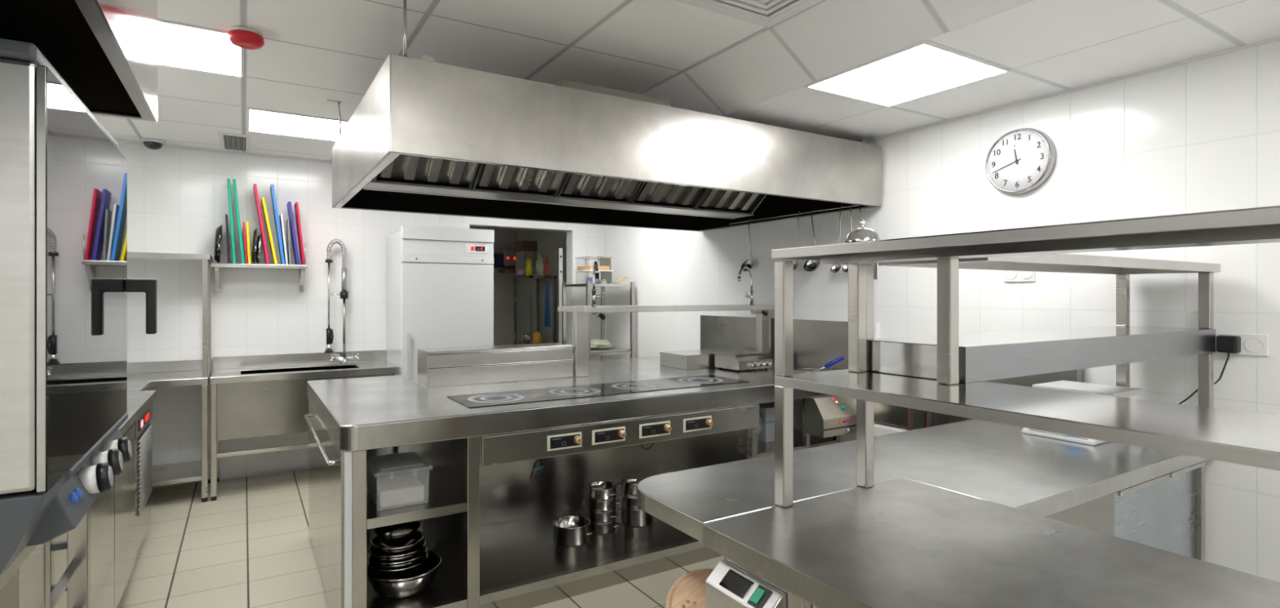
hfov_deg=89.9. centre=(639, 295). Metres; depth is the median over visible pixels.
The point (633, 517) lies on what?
saucepan
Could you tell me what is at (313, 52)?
ceiling
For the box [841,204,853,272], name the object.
ladle
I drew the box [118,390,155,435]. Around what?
countertop
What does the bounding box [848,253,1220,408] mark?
overshelf
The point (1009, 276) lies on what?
wall socket
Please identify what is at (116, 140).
trim
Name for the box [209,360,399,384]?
countertop
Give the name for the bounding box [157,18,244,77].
recessed light
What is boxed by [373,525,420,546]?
mixing bowl
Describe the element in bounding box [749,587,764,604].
switch
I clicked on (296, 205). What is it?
chopping board
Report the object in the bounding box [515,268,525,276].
snack bag
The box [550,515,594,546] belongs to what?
saucepan
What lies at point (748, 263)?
bowl
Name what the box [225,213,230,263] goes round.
chopping board
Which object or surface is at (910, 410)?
supply hose
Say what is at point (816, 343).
backsplash
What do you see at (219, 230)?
frying pan
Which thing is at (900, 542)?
countertop
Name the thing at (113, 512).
base cabinet
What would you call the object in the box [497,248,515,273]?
wall dispenser
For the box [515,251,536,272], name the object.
upper cabinet
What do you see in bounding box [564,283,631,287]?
shelf
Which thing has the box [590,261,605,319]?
tap
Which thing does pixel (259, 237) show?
frying pan
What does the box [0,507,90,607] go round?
stand
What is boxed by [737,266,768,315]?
tap
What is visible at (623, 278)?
brush
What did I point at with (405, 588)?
mixing bowl
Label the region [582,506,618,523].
saucepan
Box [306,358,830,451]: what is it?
island countertop
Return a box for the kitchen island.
[303,342,840,607]
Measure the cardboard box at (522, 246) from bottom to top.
0.130 m
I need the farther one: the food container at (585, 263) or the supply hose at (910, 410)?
the food container at (585, 263)
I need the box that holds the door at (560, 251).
[558,248,562,343]
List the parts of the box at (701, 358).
lid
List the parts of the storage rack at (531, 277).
post, post, post, apron, post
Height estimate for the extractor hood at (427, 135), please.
0.614 m
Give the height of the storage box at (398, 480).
0.171 m
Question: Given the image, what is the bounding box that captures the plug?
[1178,335,1240,404]
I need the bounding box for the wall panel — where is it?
[874,368,1084,429]
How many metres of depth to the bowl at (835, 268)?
4.18 m
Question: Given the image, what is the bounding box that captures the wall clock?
[985,128,1056,195]
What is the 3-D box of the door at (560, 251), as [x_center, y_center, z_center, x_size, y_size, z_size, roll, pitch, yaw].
[-0.883,0.480,7.128,0.038,1.960,0.611,0,0,-8]
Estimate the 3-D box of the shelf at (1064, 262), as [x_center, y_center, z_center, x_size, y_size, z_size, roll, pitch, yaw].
[1.503,-0.106,2.239,1.614,0.033,0.340,0,0,-32]
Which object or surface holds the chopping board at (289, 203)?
on the wall shelf at (301, 268)
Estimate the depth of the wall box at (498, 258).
8.48 m
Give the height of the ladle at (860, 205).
0.440 m
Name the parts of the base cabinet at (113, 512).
door, door, door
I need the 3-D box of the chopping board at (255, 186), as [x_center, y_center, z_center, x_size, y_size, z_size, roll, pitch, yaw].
[-3.030,-0.558,5.134,0.109,0.630,0.200,0,0,-32]
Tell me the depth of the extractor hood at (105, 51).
1.46 m
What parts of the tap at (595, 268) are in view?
spout, cross handle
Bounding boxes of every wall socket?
[1004,270,1035,282]
[1217,333,1268,356]
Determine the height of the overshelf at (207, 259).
0.878 m
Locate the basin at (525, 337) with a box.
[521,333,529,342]
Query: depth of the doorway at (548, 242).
8.62 m
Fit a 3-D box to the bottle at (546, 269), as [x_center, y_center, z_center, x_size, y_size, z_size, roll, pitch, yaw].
[-1.109,-0.355,7.636,0.053,0.248,0.056,0,0,14]
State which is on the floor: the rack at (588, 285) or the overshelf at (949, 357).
the rack at (588, 285)
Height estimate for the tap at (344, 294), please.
1.066 m
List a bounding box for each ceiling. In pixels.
[93,0,765,160]
[640,0,1279,141]
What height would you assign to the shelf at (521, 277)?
0.030 m
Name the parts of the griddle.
knob, knob, knob, knob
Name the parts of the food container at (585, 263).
lid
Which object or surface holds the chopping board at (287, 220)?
on the wall shelf at (301, 268)
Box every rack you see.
[513,275,556,382]
[561,281,634,360]
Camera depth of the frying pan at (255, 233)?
5.01 m
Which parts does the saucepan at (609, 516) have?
handle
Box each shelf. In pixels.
[127,252,213,262]
[151,460,201,486]
[210,243,306,292]
[366,469,466,519]
[366,499,694,607]
[513,275,556,279]
[513,341,547,344]
[557,304,774,377]
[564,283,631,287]
[591,351,631,355]
[757,428,832,453]
[771,205,1279,507]
[866,325,1215,383]
[878,253,1220,274]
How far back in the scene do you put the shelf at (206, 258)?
4.46 m
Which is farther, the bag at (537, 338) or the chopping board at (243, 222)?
the bag at (537, 338)
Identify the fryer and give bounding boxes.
[793,370,856,437]
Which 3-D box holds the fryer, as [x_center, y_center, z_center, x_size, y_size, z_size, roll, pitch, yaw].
[1.149,0.684,4.101,0.335,0.348,0.399,0,0,-32]
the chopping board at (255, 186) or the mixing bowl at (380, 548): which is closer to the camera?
the mixing bowl at (380, 548)
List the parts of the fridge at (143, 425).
control panel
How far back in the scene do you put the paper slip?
1.97 m
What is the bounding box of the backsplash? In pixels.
[700,315,875,371]
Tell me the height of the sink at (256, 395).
0.980 m
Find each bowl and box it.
[366,550,443,599]
[366,551,429,579]
[367,537,426,562]
[367,544,428,569]
[369,530,424,555]
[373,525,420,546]
[741,259,753,271]
[790,259,798,271]
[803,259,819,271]
[830,264,840,272]
[841,264,848,272]
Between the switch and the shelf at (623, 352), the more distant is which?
the shelf at (623, 352)
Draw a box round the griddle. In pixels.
[713,350,773,371]
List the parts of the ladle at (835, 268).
handle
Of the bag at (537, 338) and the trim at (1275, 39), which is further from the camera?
the bag at (537, 338)
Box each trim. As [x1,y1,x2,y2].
[113,138,332,163]
[637,0,826,94]
[866,36,1279,142]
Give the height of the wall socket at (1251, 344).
0.084 m
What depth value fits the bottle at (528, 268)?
7.61 m
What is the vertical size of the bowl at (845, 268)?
0.060 m
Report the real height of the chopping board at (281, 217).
0.410 m
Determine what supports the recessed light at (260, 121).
in the ceiling at (313, 52)
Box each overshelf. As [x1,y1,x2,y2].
[127,252,213,377]
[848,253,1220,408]
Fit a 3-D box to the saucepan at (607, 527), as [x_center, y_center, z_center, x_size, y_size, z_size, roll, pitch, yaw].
[-0.229,1.315,3.691,0.212,0.062,0.184,0,0,-18]
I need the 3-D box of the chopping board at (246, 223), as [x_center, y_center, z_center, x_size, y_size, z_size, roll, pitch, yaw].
[-3.101,-0.408,5.078,0.037,0.330,0.180,0,0,-32]
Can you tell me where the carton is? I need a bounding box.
[758,403,774,443]
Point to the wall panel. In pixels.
(891, 415)
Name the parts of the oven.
door trim, door, knob, knob, knob, knob, knob, knob, handle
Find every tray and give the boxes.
[591,339,613,349]
[591,346,630,352]
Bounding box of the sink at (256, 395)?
[209,350,399,501]
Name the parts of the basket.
handle rod, handle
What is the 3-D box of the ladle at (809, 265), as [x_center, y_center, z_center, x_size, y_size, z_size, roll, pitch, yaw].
[1.163,-0.372,4.338,0.078,0.427,0.118,0,0,-32]
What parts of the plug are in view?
cord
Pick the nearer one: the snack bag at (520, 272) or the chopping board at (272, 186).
the chopping board at (272, 186)
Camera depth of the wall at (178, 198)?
5.21 m
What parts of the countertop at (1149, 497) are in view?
panel, leg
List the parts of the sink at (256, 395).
leg, leg, rail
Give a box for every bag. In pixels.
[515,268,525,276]
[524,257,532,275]
[533,331,542,343]
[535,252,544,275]
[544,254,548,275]
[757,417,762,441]
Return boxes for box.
[366,451,432,511]
[491,253,502,267]
[514,240,537,252]
[658,349,726,369]
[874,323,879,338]
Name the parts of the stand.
frame, leg, leg, leg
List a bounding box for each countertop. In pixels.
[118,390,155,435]
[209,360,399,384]
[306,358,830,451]
[630,355,719,368]
[637,419,1209,561]
[702,477,1279,607]
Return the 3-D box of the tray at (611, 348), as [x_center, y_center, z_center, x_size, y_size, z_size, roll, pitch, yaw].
[-0.381,0.540,6.364,0.440,0.020,0.370,0,0,-32]
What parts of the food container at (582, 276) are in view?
lid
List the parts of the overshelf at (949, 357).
post, post, post, post, post, post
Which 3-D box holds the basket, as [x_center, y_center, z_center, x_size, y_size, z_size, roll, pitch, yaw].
[1.153,0.448,4.121,0.229,0.140,0.314,0,0,-32]
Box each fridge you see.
[133,401,152,558]
[386,225,493,388]
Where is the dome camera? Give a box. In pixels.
[140,137,165,150]
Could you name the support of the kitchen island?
on the floor
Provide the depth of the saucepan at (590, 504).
3.62 m
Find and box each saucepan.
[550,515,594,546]
[579,495,622,511]
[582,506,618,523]
[585,480,617,500]
[590,517,620,534]
[616,478,641,495]
[616,502,652,527]
[617,492,639,508]
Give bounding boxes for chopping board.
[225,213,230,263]
[226,178,235,263]
[232,178,244,263]
[242,221,247,263]
[245,222,251,264]
[253,183,269,264]
[261,197,277,264]
[270,184,284,264]
[279,213,288,265]
[286,201,299,265]
[286,218,291,265]
[293,201,304,265]
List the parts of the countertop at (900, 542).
leg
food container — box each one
[574,256,613,271]
[574,270,613,284]
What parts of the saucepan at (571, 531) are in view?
handle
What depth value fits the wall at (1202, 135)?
2.96 m
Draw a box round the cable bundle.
[529,429,543,481]
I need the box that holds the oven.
[0,38,157,576]
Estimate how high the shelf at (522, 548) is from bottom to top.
0.023 m
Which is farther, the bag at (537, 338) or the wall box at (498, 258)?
the wall box at (498, 258)
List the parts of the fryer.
thermostat knob, maker plate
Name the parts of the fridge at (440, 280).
handle, control panel, door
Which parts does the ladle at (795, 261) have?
handle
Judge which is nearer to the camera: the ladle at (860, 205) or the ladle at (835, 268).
the ladle at (860, 205)
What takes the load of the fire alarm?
attached to the ceiling at (313, 52)
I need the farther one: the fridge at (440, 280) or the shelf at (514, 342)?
the shelf at (514, 342)
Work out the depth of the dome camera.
4.75 m
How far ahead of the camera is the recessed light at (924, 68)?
2.82 m
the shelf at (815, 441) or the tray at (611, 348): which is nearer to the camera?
the shelf at (815, 441)
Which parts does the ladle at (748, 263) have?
handle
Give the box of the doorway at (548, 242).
[469,226,566,383]
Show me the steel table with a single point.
(141, 376)
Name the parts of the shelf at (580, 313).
post, shelf, post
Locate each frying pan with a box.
[213,224,222,263]
[251,227,257,264]
[255,233,261,264]
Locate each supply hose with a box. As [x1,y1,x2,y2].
[908,408,913,431]
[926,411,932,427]
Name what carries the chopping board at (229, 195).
on the wall shelf at (301, 268)
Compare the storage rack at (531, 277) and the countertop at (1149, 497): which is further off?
the storage rack at (531, 277)
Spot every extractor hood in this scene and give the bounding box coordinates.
[0,0,157,122]
[326,0,881,231]
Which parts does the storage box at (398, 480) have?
lid panel, lid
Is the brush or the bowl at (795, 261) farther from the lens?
the brush
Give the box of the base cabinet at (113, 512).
[0,424,134,607]
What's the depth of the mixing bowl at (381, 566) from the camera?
2.83 m
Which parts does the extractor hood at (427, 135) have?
ceiling plate, hanger rod, utensil rail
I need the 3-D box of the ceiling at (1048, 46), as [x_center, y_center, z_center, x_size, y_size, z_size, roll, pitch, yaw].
[1.335,-1.093,2.881,1.440,0.244,8.800,0,0,-32]
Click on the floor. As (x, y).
(250, 546)
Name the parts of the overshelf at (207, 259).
post, post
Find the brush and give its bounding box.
[610,275,627,284]
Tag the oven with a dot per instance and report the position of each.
(64, 284)
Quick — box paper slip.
[866,262,877,279]
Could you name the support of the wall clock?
attached to the wall at (1202, 135)
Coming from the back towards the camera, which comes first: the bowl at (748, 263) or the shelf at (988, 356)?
the bowl at (748, 263)
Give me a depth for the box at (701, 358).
4.62 m
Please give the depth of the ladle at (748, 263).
4.89 m
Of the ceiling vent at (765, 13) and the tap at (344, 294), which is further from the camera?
the tap at (344, 294)
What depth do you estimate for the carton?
4.10 m
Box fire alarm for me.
[227,26,264,49]
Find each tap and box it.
[324,239,359,364]
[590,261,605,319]
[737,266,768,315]
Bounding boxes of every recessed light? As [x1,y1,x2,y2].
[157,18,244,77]
[247,107,348,141]
[804,40,1011,106]
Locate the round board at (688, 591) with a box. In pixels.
[666,568,714,607]
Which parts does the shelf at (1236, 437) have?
post, post, post, post, shelf, shelf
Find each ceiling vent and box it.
[217,131,251,151]
[674,0,822,27]
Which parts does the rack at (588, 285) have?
post, post, post, post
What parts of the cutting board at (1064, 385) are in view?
plate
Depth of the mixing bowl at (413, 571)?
2.83 m
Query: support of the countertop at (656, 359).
on the floor
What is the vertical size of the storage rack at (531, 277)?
1.700 m
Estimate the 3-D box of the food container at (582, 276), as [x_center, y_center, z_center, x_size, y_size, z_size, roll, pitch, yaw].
[-0.454,-0.176,6.301,0.270,0.131,0.320,0,0,-32]
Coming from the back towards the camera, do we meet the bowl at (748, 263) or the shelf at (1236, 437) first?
the bowl at (748, 263)
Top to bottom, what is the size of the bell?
0.080 m
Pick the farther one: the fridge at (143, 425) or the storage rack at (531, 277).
the storage rack at (531, 277)
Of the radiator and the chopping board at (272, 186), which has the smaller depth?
the radiator
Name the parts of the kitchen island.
panel, post, post, post, post, hob glass, panel, hob glass, knob, control panel, knob, hob glass, knob, hob glass, panel, knob, post, leg, leg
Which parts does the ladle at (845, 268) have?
handle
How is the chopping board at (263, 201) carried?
on the wall shelf at (301, 268)
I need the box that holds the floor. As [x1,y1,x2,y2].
[117,468,724,607]
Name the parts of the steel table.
leg, leg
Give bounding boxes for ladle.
[741,218,753,271]
[790,210,800,271]
[803,208,819,271]
[830,204,843,272]
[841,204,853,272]
[859,204,866,264]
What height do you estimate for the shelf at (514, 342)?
0.030 m
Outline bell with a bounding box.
[844,219,879,243]
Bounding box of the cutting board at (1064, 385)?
[1021,380,1142,445]
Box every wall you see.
[116,142,604,488]
[604,40,1279,582]
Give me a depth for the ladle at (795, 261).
4.45 m
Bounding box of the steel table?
[127,360,211,502]
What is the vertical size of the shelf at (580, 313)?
0.454 m
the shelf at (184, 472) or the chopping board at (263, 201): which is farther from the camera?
the chopping board at (263, 201)
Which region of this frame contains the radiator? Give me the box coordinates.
[874,422,914,436]
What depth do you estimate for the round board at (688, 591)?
1.93 m
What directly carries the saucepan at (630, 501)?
on the saucepan at (633, 517)
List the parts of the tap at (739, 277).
spout, cross handle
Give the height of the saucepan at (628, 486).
0.086 m
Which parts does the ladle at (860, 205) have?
handle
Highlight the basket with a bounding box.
[793,355,844,373]
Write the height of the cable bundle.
0.272 m
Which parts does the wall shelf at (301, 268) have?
shelf, rod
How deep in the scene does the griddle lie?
4.48 m
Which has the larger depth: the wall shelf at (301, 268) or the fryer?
the wall shelf at (301, 268)
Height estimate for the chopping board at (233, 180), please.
0.655 m
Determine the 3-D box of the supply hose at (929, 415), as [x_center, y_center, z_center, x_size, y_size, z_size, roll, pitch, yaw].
[1.582,0.880,3.506,0.022,0.580,0.025,0,0,-32]
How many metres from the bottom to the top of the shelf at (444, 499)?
0.022 m

